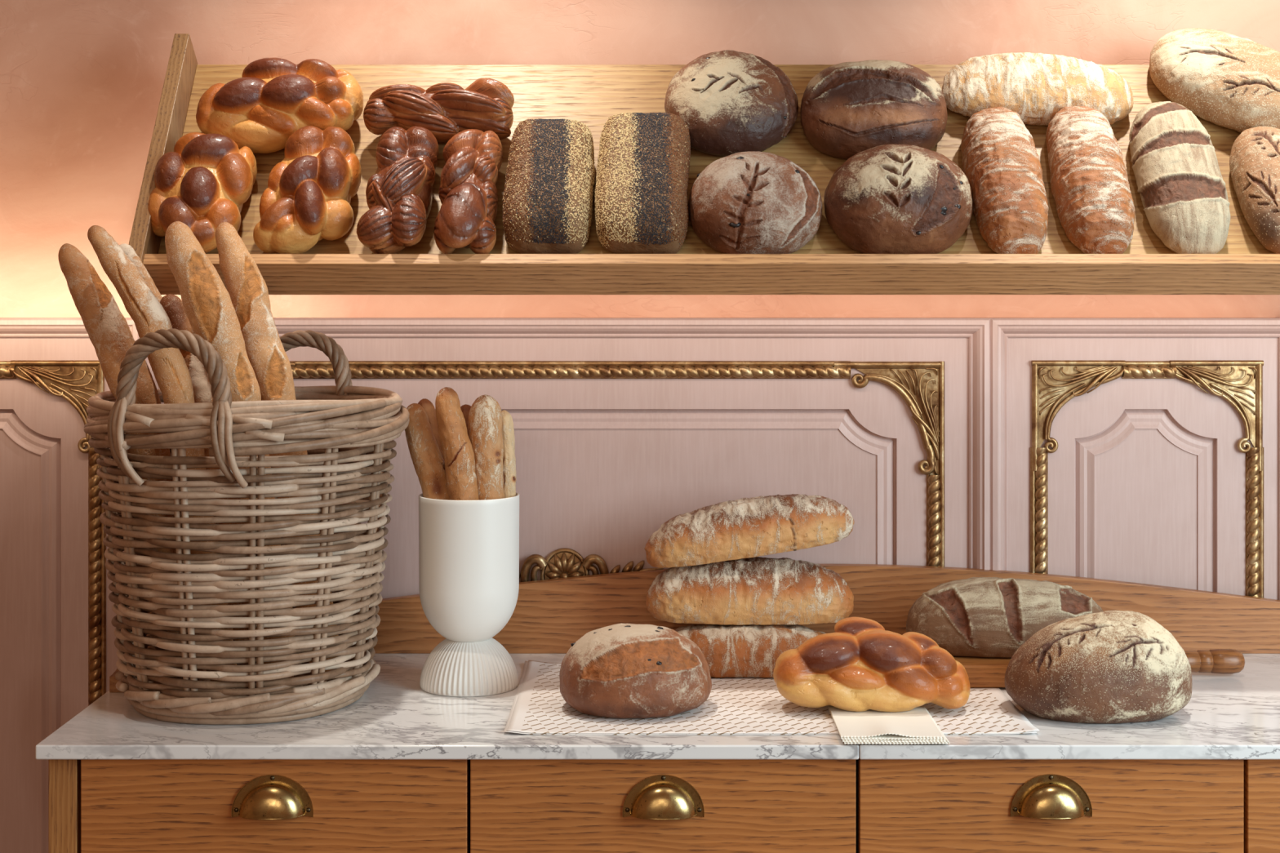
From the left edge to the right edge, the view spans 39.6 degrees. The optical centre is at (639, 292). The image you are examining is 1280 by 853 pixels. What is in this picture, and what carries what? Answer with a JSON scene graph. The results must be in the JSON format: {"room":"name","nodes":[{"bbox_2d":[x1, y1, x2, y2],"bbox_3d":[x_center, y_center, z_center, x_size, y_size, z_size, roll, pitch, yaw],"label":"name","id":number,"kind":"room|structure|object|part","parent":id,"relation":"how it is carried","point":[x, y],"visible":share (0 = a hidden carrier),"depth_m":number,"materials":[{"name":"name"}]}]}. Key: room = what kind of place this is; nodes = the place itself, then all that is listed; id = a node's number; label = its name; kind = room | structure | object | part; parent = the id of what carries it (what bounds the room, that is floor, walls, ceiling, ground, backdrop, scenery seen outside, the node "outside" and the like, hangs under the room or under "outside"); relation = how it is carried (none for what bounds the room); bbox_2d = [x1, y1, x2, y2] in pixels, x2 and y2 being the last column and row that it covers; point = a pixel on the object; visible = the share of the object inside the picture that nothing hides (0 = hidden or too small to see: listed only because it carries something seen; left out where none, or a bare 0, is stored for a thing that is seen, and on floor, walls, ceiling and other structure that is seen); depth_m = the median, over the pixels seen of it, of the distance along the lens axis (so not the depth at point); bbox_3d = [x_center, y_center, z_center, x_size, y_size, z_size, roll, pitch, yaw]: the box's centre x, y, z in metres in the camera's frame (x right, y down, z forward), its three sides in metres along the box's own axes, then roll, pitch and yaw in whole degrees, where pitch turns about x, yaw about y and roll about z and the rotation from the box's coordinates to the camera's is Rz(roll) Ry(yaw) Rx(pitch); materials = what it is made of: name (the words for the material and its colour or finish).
{"room":"food shop","nodes":[
{"label":"food shop","id":0,"kind":"room"},
{"bbox_2d":[0,0,1279,317],"bbox_3d":[0.200,-0.095,2.912,4.800,3.100,0.100,0,0,0],"label":"wall","id":1,"kind":"structure","parent":0,"point":[82,82],"depth_m":2.86,"materials":[{"name":"paint"}]},
{"bbox_2d":[128,33,1279,294],"bbox_3d":[0.303,-0.197,2.668,2.040,0.402,0.388,0,0,0],"label":"shelf","id":2,"kind":"object","parent":1,"relation":"attached to","point":[589,95],"visible":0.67,"depth_m":2.54,"materials":[{"name":"brown wood"}]},
{"bbox_3d":[-0.706,-0.197,2.638,0.023,0.402,0.328,0,0,0],"label":"panel","id":3,"kind":"part","parent":2,"relation":"part of","materials":[{"name":"brown wood"}]},
{"bbox_2d":[147,132,257,253],"bbox_3d":[-0.634,-0.144,2.562,0.149,0.181,0.162,0,0,6],"label":"loaf","id":4,"kind":"object","parent":2,"relation":"on","point":[206,183],"visible":0.85,"depth_m":2.53,"materials":[{"name":"brown food"}]},
{"bbox_2d":[195,57,363,153],"bbox_3d":[-0.539,-0.280,2.668,0.246,0.146,0.119,0,0,0],"label":"loaf","id":5,"kind":"object","parent":2,"relation":"on","point":[273,98],"visible":0.87,"depth_m":2.63,"materials":[{"name":"brown food"}]},
{"bbox_2d":[253,125,361,253],"bbox_3d":[-0.476,-0.148,2.564,0.137,0.191,0.159,0,0,12],"label":"loaf","id":6,"kind":"object","parent":2,"relation":"on","point":[306,200],"visible":1,"depth_m":2.52,"materials":[{"name":"brown food"}]},
{"bbox_2d":[356,125,438,253],"bbox_3d":[-0.345,-0.147,2.561,0.097,0.191,0.165,0,0,7],"label":"bread","id":7,"kind":"object","parent":2,"relation":"on","point":[399,193],"visible":1,"depth_m":2.51,"materials":[{"name":"brown food"}]},
{"bbox_2d":[363,77,514,142],"bbox_3d":[-0.300,-0.272,2.660,0.225,0.096,0.102,0,0,1],"label":"bread","id":8,"kind":"object","parent":2,"relation":"on","point":[446,109],"visible":0.8,"depth_m":2.63,"materials":[{"name":"brown food"}]},
{"bbox_2d":[433,128,502,253],"bbox_3d":[-0.247,-0.145,2.554,0.090,0.188,0.176,0,0,2],"label":"bread","id":9,"kind":"object","parent":2,"relation":"on","point":[466,216],"visible":1,"depth_m":2.52,"materials":[{"name":"brown food"}]},
{"bbox_2d":[502,118,595,253],"bbox_3d":[-0.131,-0.154,2.584,0.130,0.204,0.180,0,0,4],"label":"loaf","id":10,"kind":"object","parent":2,"relation":"on","point":[548,194],"visible":0.99,"depth_m":2.53,"materials":[{"name":"food"}]},
{"bbox_2d":[594,112,690,253],"bbox_3d":[0.004,-0.159,2.591,0.139,0.215,0.186,0,0,6],"label":"loaf","id":11,"kind":"object","parent":2,"relation":"on","point":[641,202],"visible":0.98,"depth_m":2.53,"materials":[{"name":"food"}]},
{"bbox_2d":[664,49,798,155],"bbox_3d":[0.138,-0.286,2.691,0.203,0.168,0.143,0,0,1],"label":"bread loaf","id":12,"kind":"object","parent":2,"relation":"on","point":[730,102],"visible":0.89,"depth_m":2.64,"materials":[{"name":"brown food"}]},
{"bbox_2d":[688,151,822,253],"bbox_3d":[0.167,-0.126,2.561,0.193,0.155,0.143,0,0,-6],"label":"bread loaf","id":13,"kind":"object","parent":2,"relation":"on","point":[749,202],"visible":0.99,"depth_m":2.51,"materials":[{"name":"brown food"}]},
{"bbox_2d":[800,59,947,159],"bbox_3d":[0.353,-0.274,2.681,0.220,0.160,0.140,0,0,3],"label":"bread loaf","id":14,"kind":"object","parent":2,"relation":"on","point":[848,109],"visible":0.93,"depth_m":2.63,"materials":[{"name":"brown food"}]},
{"bbox_2d":[823,144,972,253],"bbox_3d":[0.372,-0.131,2.564,0.214,0.167,0.153,0,0,7],"label":"bread loaf","id":15,"kind":"object","parent":2,"relation":"on","point":[884,198],"visible":0.97,"depth_m":2.51,"materials":[{"name":"brown food"}]},
{"bbox_2d":[960,106,1048,253],"bbox_3d":[0.534,-0.164,2.605,0.109,0.229,0.183,0,0,-3],"label":"bread loaf","id":16,"kind":"object","parent":2,"relation":"on","point":[1002,165],"visible":0.98,"depth_m":2.55,"materials":[{"name":"brown food"}]},
{"bbox_2d":[942,52,1133,125],"bbox_3d":[0.607,-0.310,2.720,0.289,0.120,0.104,0,0,5],"label":"bread loaf","id":17,"kind":"object","parent":2,"relation":"on","point":[1036,86],"visible":0.89,"depth_m":2.69,"materials":[{"name":"beige food"}]},
{"bbox_2d":[1045,106,1134,253],"bbox_3d":[0.658,-0.164,2.605,0.111,0.230,0.186,0,0,-6],"label":"bread loaf","id":18,"kind":"object","parent":2,"relation":"on","point":[1091,191],"visible":0.98,"depth_m":2.55,"materials":[{"name":"brown food"}]},
{"bbox_2d":[1128,101,1230,253],"bbox_3d":[0.790,-0.169,2.609,0.123,0.237,0.189,0,0,-3],"label":"bread loaf","id":19,"kind":"object","parent":2,"relation":"on","point":[1182,190],"visible":0.99,"depth_m":2.56,"materials":[{"name":"beige food"}]},
{"bbox_2d":[1149,27,1279,133],"bbox_3d":[0.913,-0.317,2.717,0.259,0.184,0.133,0,0,18],"label":"bread loaf","id":20,"kind":"object","parent":2,"relation":"on","point":[1232,82],"visible":0.96,"depth_m":2.68,"materials":[{"name":"beige food"}]},
{"bbox_2d":[1229,126,1279,253],"bbox_3d":[0.932,-0.149,2.595,0.117,0.196,0.161,0,0,-3],"label":"bread loaf","id":21,"kind":"object","parent":2,"relation":"on","point":[1255,155],"visible":1,"depth_m":2.57,"materials":[{"name":"brown food"}]},
{"bbox_3d":[0.200,0.748,2.804,4.800,1.415,0.117,0,0,0],"label":"wall panel","id":22,"kind":"object","parent":1,"relation":"attached to","visible":0},
{"bbox_2d":[0,317,139,852],"bbox_3d":[-1.006,0.728,2.768,0.467,1.375,0.053,0,0,0],"label":"wall panel","id":23,"kind":"object","parent":22,"relation":"attached to","point":[58,650],"visible":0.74,"depth_m":2.77,"materials":[{"name":"paint"}]},
{"bbox_3d":[-1.012,0.121,2.760,0.085,0.028,0.014,0,0,0],"label":"rope moulding","id":24,"kind":"part","parent":23,"relation":"part of","materials":[{"name":"paint"}]},
{"bbox_3d":[-1.011,0.749,2.769,0.222,1.133,0.011,0,0,0],"label":"raised panel","id":25,"kind":"part","parent":23,"relation":"part of","materials":[{"name":"pink wood"}]},
{"bbox_3d":[-1.006,0.728,2.768,0.467,1.375,0.053,0,0,0],"label":"cap moulding","id":26,"kind":"part","parent":23,"relation":"part of","materials":[{"name":"pink wood"}]},
{"bbox_3d":[-0.844,0.673,2.760,0.028,0.864,0.014,0,0,0],"label":"rope moulding","id":27,"kind":"part","parent":23,"relation":"part of","materials":[{"name":"paint"}]},
{"bbox_2d":[145,317,990,607],"bbox_3d":[-0.115,0.728,2.768,1.314,1.375,0.053,0,0,0],"label":"wall panel","id":28,"kind":"object","parent":22,"relation":"attached to","point":[624,428],"visible":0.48,"depth_m":2.77,"materials":[{"name":"paint"}]},
{"bbox_3d":[-0.117,0.121,2.760,0.887,0.028,0.014,0,0,0],"label":"rope moulding","id":29,"kind":"part","parent":28,"relation":"part of","materials":[{"name":"paint"}]},
{"bbox_3d":[-0.117,0.749,2.769,1.032,1.133,0.011,0,0,0],"label":"raised panel","id":30,"kind":"part","parent":28,"relation":"part of","materials":[{"name":"pink wood"}]},
{"bbox_3d":[0.460,0.594,2.760,0.028,0.622,0.014,0,0,0],"label":"rope moulding","id":31,"kind":"part","parent":28,"relation":"part of","materials":[{"name":"paint"}]},
{"bbox_2d":[987,317,1279,599],"bbox_3d":[0.782,0.728,2.768,0.482,1.375,0.053,0,0,0],"label":"wall panel","id":32,"kind":"object","parent":22,"relation":"attached to","point":[1134,450],"visible":0.56,"depth_m":2.77,"materials":[{"name":"paint"}]},
{"bbox_3d":[0.620,0.623,2.760,0.028,0.764,0.014,0,0,0],"label":"rope moulding","id":33,"kind":"part","parent":32,"relation":"part of","materials":[{"name":"paint"}]},
{"bbox_3d":[0.787,0.749,2.769,0.222,1.133,0.011,0,0,0],"label":"raised panel","id":34,"kind":"part","parent":32,"relation":"part of","materials":[{"name":"pink wood"}]},
{"bbox_3d":[0.790,0.121,2.760,0.081,0.028,0.014,0,0,0],"label":"rope moulding","id":35,"kind":"part","parent":32,"relation":"part of","materials":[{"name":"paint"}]},
{"bbox_3d":[0.956,0.623,2.760,0.028,0.764,0.014,0,0,0],"label":"rope moulding","id":36,"kind":"part","parent":32,"relation":"part of","materials":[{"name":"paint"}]},
{"bbox_3d":[0.200,1.480,-0.069,4.800,0.050,5.862,0,0,0],"label":"floor","id":37,"kind":"structure","parent":0,"visible":0},
{"bbox_2d":[48,758,1279,852],"bbox_3d":[0.299,1.014,2.453,2.062,0.882,0.564,0,0,0],"label":"base cabinet","id":38,"kind":"object","parent":37,"relation":"on","point":[859,806],"visible":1,"depth_m":2.20,"materials":[{"name":"brown wood"}]},
{"bbox_3d":[-0.715,1.014,2.467,0.035,0.882,0.535,0,0,0],"label":"panel","id":39,"kind":"part","parent":38,"relation":"part of","materials":[{"name":"brown wood"}]},
{"bbox_3d":[-0.454,0.623,2.185,0.101,0.052,0.028,0,0,0],"label":"handle","id":40,"kind":"part","parent":38,"relation":"part of","materials":[{"name":"gold metal"}]},
{"bbox_3d":[-0.453,0.764,2.209,0.478,0.381,0.020,0,0,0],"label":"drawer","id":41,"kind":"part","parent":38,"relation":"part of","materials":[{"name":"brown wood"}]},
{"bbox_2d":[35,653,858,759],"bbox_3d":[-0.236,0.564,2.470,1.009,0.018,0.587,0,0,0],"label":"countertop","id":42,"kind":"structure","parent":38,"relation":"on","point":[394,718],"depth_m":2.21,"materials":[{"name":"white stone"}]},
{"bbox_2d":[84,328,409,724],"bbox_3d":[-0.533,0.300,2.427,0.427,0.508,0.443,0,0,0],"label":"wicker basket","id":43,"kind":"object","parent":42,"relation":"on","point":[344,475],"visible":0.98,"depth_m":2.27,"materials":[{"name":"brown wicker"}]},
{"bbox_3d":[-0.664,0.190,2.261,0.011,0.019,0.049,0,0,-44],"label":"rod","id":44,"kind":"part","parent":43,"relation":"part of","materials":[{"name":"brown wicker"}]},
{"bbox_2d":[57,243,206,671],"bbox_3d":[-0.689,0.229,2.413,0.207,0.592,0.081,0,0,0],"label":"baguette","id":45,"kind":"object","parent":43,"relation":"in","point":[108,330],"visible":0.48,"depth_m":2.39,"materials":[{"name":"brown food"}]},
{"bbox_3d":[-0.630,0.160,2.240,0.049,0.019,0.011,0,0,35],"label":"rod","id":46,"kind":"part","parent":43,"relation":"part of","materials":[{"name":"brown wicker"}]},
{"bbox_2d":[87,225,236,681],"bbox_3d":[-0.634,0.218,2.349,0.199,0.614,0.052,0,0,0],"label":"baguette","id":47,"kind":"object","parent":43,"relation":"in","point":[169,367],"visible":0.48,"depth_m":2.34,"materials":[{"name":"brown food"}]},
{"bbox_3d":[-0.585,0.146,2.240,0.185,0.200,0.039,0,0,16],"label":"handle","id":48,"kind":"part","parent":43,"relation":"part of","materials":[{"name":"brown wicker"}]},
{"bbox_2d":[119,243,256,665],"bbox_3d":[-0.627,0.229,2.474,0.199,0.592,0.050,0,0,-17],"label":"baguette","id":49,"kind":"object","parent":43,"relation":"in","point":[128,250],"visible":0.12,"depth_m":2.45,"materials":[{"name":"brown food"}]},
{"bbox_3d":[-0.542,0.161,2.216,0.049,0.019,0.011,0,0,10],"label":"rod","id":50,"kind":"part","parent":43,"relation":"part of","materials":[{"name":"brown wicker"}]},
{"bbox_3d":[-0.535,0.180,2.216,0.049,0.019,0.011,0,0,8],"label":"rod","id":51,"kind":"part","parent":43,"relation":"part of","materials":[{"name":"brown wicker"}]},
{"bbox_2d":[160,293,256,639],"bbox_3d":[-0.568,0.264,2.410,0.174,0.522,0.066,0,0,0],"label":"baguette","id":52,"kind":"object","parent":43,"relation":"in","point":[172,304],"visible":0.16,"depth_m":2.40,"materials":[{"name":"brown food"}]},
{"bbox_2d":[164,221,296,678],"bbox_3d":[-0.541,0.216,2.351,0.176,0.619,0.063,0,0,0],"label":"baguette","id":53,"kind":"object","parent":43,"relation":"in","point":[208,307],"visible":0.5,"depth_m":2.33,"materials":[{"name":"brown food"}]},
{"bbox_3d":[-0.484,0.162,2.222,0.049,0.019,0.011,0,0,-6],"label":"rod","id":54,"kind":"part","parent":43,"relation":"part of","materials":[{"name":"brown wicker"}]},
{"bbox_3d":[-0.470,0.179,2.226,0.049,0.019,0.011,0,0,-10],"label":"rod","id":55,"kind":"part","parent":43,"relation":"part of","materials":[{"name":"beige wicker"}]},
{"bbox_2d":[215,222,338,671],"bbox_3d":[-0.494,0.215,2.425,0.169,0.621,0.063,0,0,-6],"label":"baguette","id":56,"kind":"object","parent":43,"relation":"in","point":[247,290],"visible":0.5,"depth_m":2.40,"materials":[{"name":"brown food"}]},
{"bbox_3d":[-0.500,0.148,2.621,0.171,0.185,0.038,0,0,11],"label":"handle","id":57,"kind":"part","parent":43,"relation":"part of","materials":[{"name":"brown wicker"}]},
{"bbox_2d":[418,492,519,697],"bbox_3d":[-0.241,0.420,2.503,0.141,0.270,0.141,0,0,-21],"label":"vase","id":58,"kind":"object","parent":42,"relation":"on","point":[468,550],"visible":0.99,"depth_m":2.45,"materials":[{"name":"white ceramic"}]},
{"bbox_2d":[404,403,449,500],"bbox_3d":[-0.298,0.295,2.505,0.084,0.274,0.046,0,0,25],"label":"baguette","id":59,"kind":"object","parent":58,"relation":"in","point":[428,463],"visible":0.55,"depth_m":2.49,"materials":[{"name":"brown food"}]},
{"bbox_2d":[417,398,444,459],"bbox_3d":[-0.285,0.293,2.547,0.082,0.278,0.037,0,0,35],"label":"baguette","id":60,"kind":"object","parent":58,"relation":"in","point":[426,404],"visible":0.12,"depth_m":2.55,"materials":[{"name":"brown food"}]},
{"bbox_2d":[435,386,479,500],"bbox_3d":[-0.254,0.282,2.472,0.064,0.300,0.043,0,0,28],"label":"baguette","id":61,"kind":"object","parent":58,"relation":"in","point":[457,448],"visible":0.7,"depth_m":2.46,"materials":[{"name":"brown food"}]},
{"bbox_2d":[460,404,471,435],"bbox_3d":[-0.238,0.296,2.532,0.044,0.272,0.034,0,0,0],"label":"baguette","id":62,"kind":"object","parent":58,"relation":"in","point":[465,408],"visible":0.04,"depth_m":2.52,"materials":[{"name":"brown food"}]},
{"bbox_2d":[467,394,505,500],"bbox_3d":[-0.215,0.288,2.495,0.052,0.288,0.053,0,0,0],"label":"baguette","id":63,"kind":"object","parent":58,"relation":"in","point":[485,415],"visible":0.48,"depth_m":2.48,"materials":[{"name":"brown food"}]},
{"bbox_2d":[501,409,516,497],"bbox_3d":[-0.192,0.300,2.512,0.034,0.266,0.027,0,0,0],"label":"baguette","id":64,"kind":"object","parent":58,"relation":"in","point":[509,472],"visible":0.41,"depth_m":2.50,"materials":[{"name":"beige food"}]},
{"bbox_2d":[109,564,1279,693],"bbox_3d":[0.267,0.487,2.606,2.011,0.135,0.287,0,0,0],"label":"upstand","id":65,"kind":"object","parent":42,"relation":"on","point":[548,616],"visible":0.27,"depth_m":2.73,"materials":[{"name":"brown wood"}]},
{"bbox_2d":[503,660,1039,734],"bbox_3d":[0.167,0.551,2.438,0.668,0.005,0.420,0,0,0],"label":"paper sheet","id":66,"kind":"object","parent":42,"relation":"on","point":[733,705],"visible":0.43,"depth_m":2.33,"materials":[{"name":"white paper"}]},
{"bbox_2d":[559,623,711,718],"bbox_3d":[-0.006,0.498,2.368,0.202,0.110,0.181,0,0,-6],"label":"bread loaf","id":67,"kind":"object","parent":66,"relation":"on","point":[618,670],"visible":1,"depth_m":2.30,"materials":[{"name":"brown food"}]},
{"bbox_2d":[673,624,825,677],"bbox_3d":[0.156,0.518,2.599,0.279,0.068,0.134,0,0,0],"label":"bread loaf","id":68,"kind":"object","parent":66,"relation":"on","point":[729,651],"visible":0.51,"depth_m":2.54,"materials":[{"name":"brown food"}]},
{"bbox_2d":[645,556,853,625],"bbox_3d":[0.162,0.438,2.632,0.309,0.092,0.134,0,0,0],"label":"bread loaf","id":69,"kind":"object","parent":68,"relation":"on","point":[757,590],"visible":0.92,"depth_m":2.58,"materials":[{"name":"brown food"}]},
{"bbox_2d":[644,493,854,568],"bbox_3d":[0.162,0.353,2.630,0.310,0.106,0.129,0,0,2],"label":"bread loaf","id":70,"kind":"object","parent":69,"relation":"on","point":[759,526],"visible":1,"depth_m":2.58,"materials":[{"name":"brown food"}]},
{"bbox_2d":[773,617,970,712],"bbox_3d":[0.308,0.494,2.375,0.264,0.106,0.157,0,0,0],"label":"loaf","id":71,"kind":"object","parent":66,"relation":"on","point":[861,666],"visible":1,"depth_m":2.31,"materials":[{"name":"brown food"}]},
{"bbox_2d":[828,710,950,744],"bbox_3d":[0.314,0.552,2.261,0.129,0.002,0.183,0,0,0],"label":"paper bag","id":72,"kind":"object","parent":66,"relation":"on","point":[847,742],"visible":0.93,"depth_m":2.18,"materials":[{"name":"white paper"}]},
{"bbox_2d":[827,706,947,742],"bbox_3d":[0.313,0.550,2.264,0.129,0.002,0.178,0,0,0],"label":"paper bag","id":73,"kind":"object","parent":72,"relation":"on","point":[889,738],"visible":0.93,"depth_m":2.18,"materials":[{"name":"white paper"}]},
{"bbox_2d":[828,706,944,739],"bbox_3d":[0.312,0.547,2.268,0.127,0.006,0.173,0,0,1],"label":"paper bag","id":74,"kind":"object","parent":73,"relation":"on","point":[917,723],"visible":0.88,"depth_m":2.25,"materials":[{"name":"beige paper"}]},
{"bbox_3d":[0.029,0.764,2.209,0.477,0.381,0.020,0,0,0],"label":"drawer","id":75,"kind":"part","parent":38,"relation":"part of","materials":[{"name":"brown wood"}]},
{"bbox_3d":[0.029,0.623,2.185,0.101,0.052,0.028,0,0,0],"label":"handle","id":76,"kind":"part","parent":38,"relation":"part of","materials":[{"name":"gold metal"}]},
{"bbox_3d":[0.508,0.622,2.185,0.101,0.052,0.028,0,0,0],"label":"handle","id":77,"kind":"part","parent":38,"relation":"part of","materials":[{"name":"gold metal"}]},
{"bbox_3d":[0.509,0.764,2.209,0.475,0.381,0.020,0,0,0],"label":"drawer","id":78,"kind":"part","parent":38,"relation":"part of","materials":[{"name":"brown wood"}]},
{"bbox_2d":[857,653,1279,759],"bbox_3d":[0.809,0.564,2.470,1.081,0.018,0.587,0,0,0],"label":"countertop","id":79,"kind":"structure","parent":38,"relation":"on","point":[1235,716],"depth_m":2.21,"materials":[{"name":"white stone"}]},
{"bbox_2d":[1004,610,1192,724],"bbox_3d":[0.605,0.488,2.350,0.244,0.134,0.187,0,0,0],"label":"bread loaf","id":80,"kind":"object","parent":79,"relation":"on","point":[1113,667],"visible":1,"depth_m":2.28,"materials":[{"name":"brown food"}]},
{"bbox_2d":[952,648,1244,687],"bbox_3d":[0.624,0.534,2.572,0.498,0.036,0.185,0,0,0],"label":"rolling pin","id":81,"kind":"object","parent":79,"relation":"on","point":[982,672],"visible":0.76,"depth_m":2.55,"materials":[{"name":"brown wood"}]},
{"bbox_2d":[906,577,1102,657],"bbox_3d":[0.531,0.467,2.579,0.290,0.106,0.148,0,0,0],"label":"bread loaf","id":82,"kind":"object","parent":81,"relation":"on","point":[993,617],"visible":0.69,"depth_m":2.53,"materials":[{"name":"brown food"}]},
{"bbox_3d":[0.784,0.534,2.569,0.178,0.036,0.036,0,0,0],"label":"handle","id":83,"kind":"part","parent":81,"relation":"part of","materials":[{"name":"brown wood"}]},
{"bbox_3d":[0.990,0.764,2.209,0.476,0.381,0.020,0,0,0],"label":"drawer","id":84,"kind":"part","parent":38,"relation":"part of","materials":[{"name":"brown wood"}]}
]}

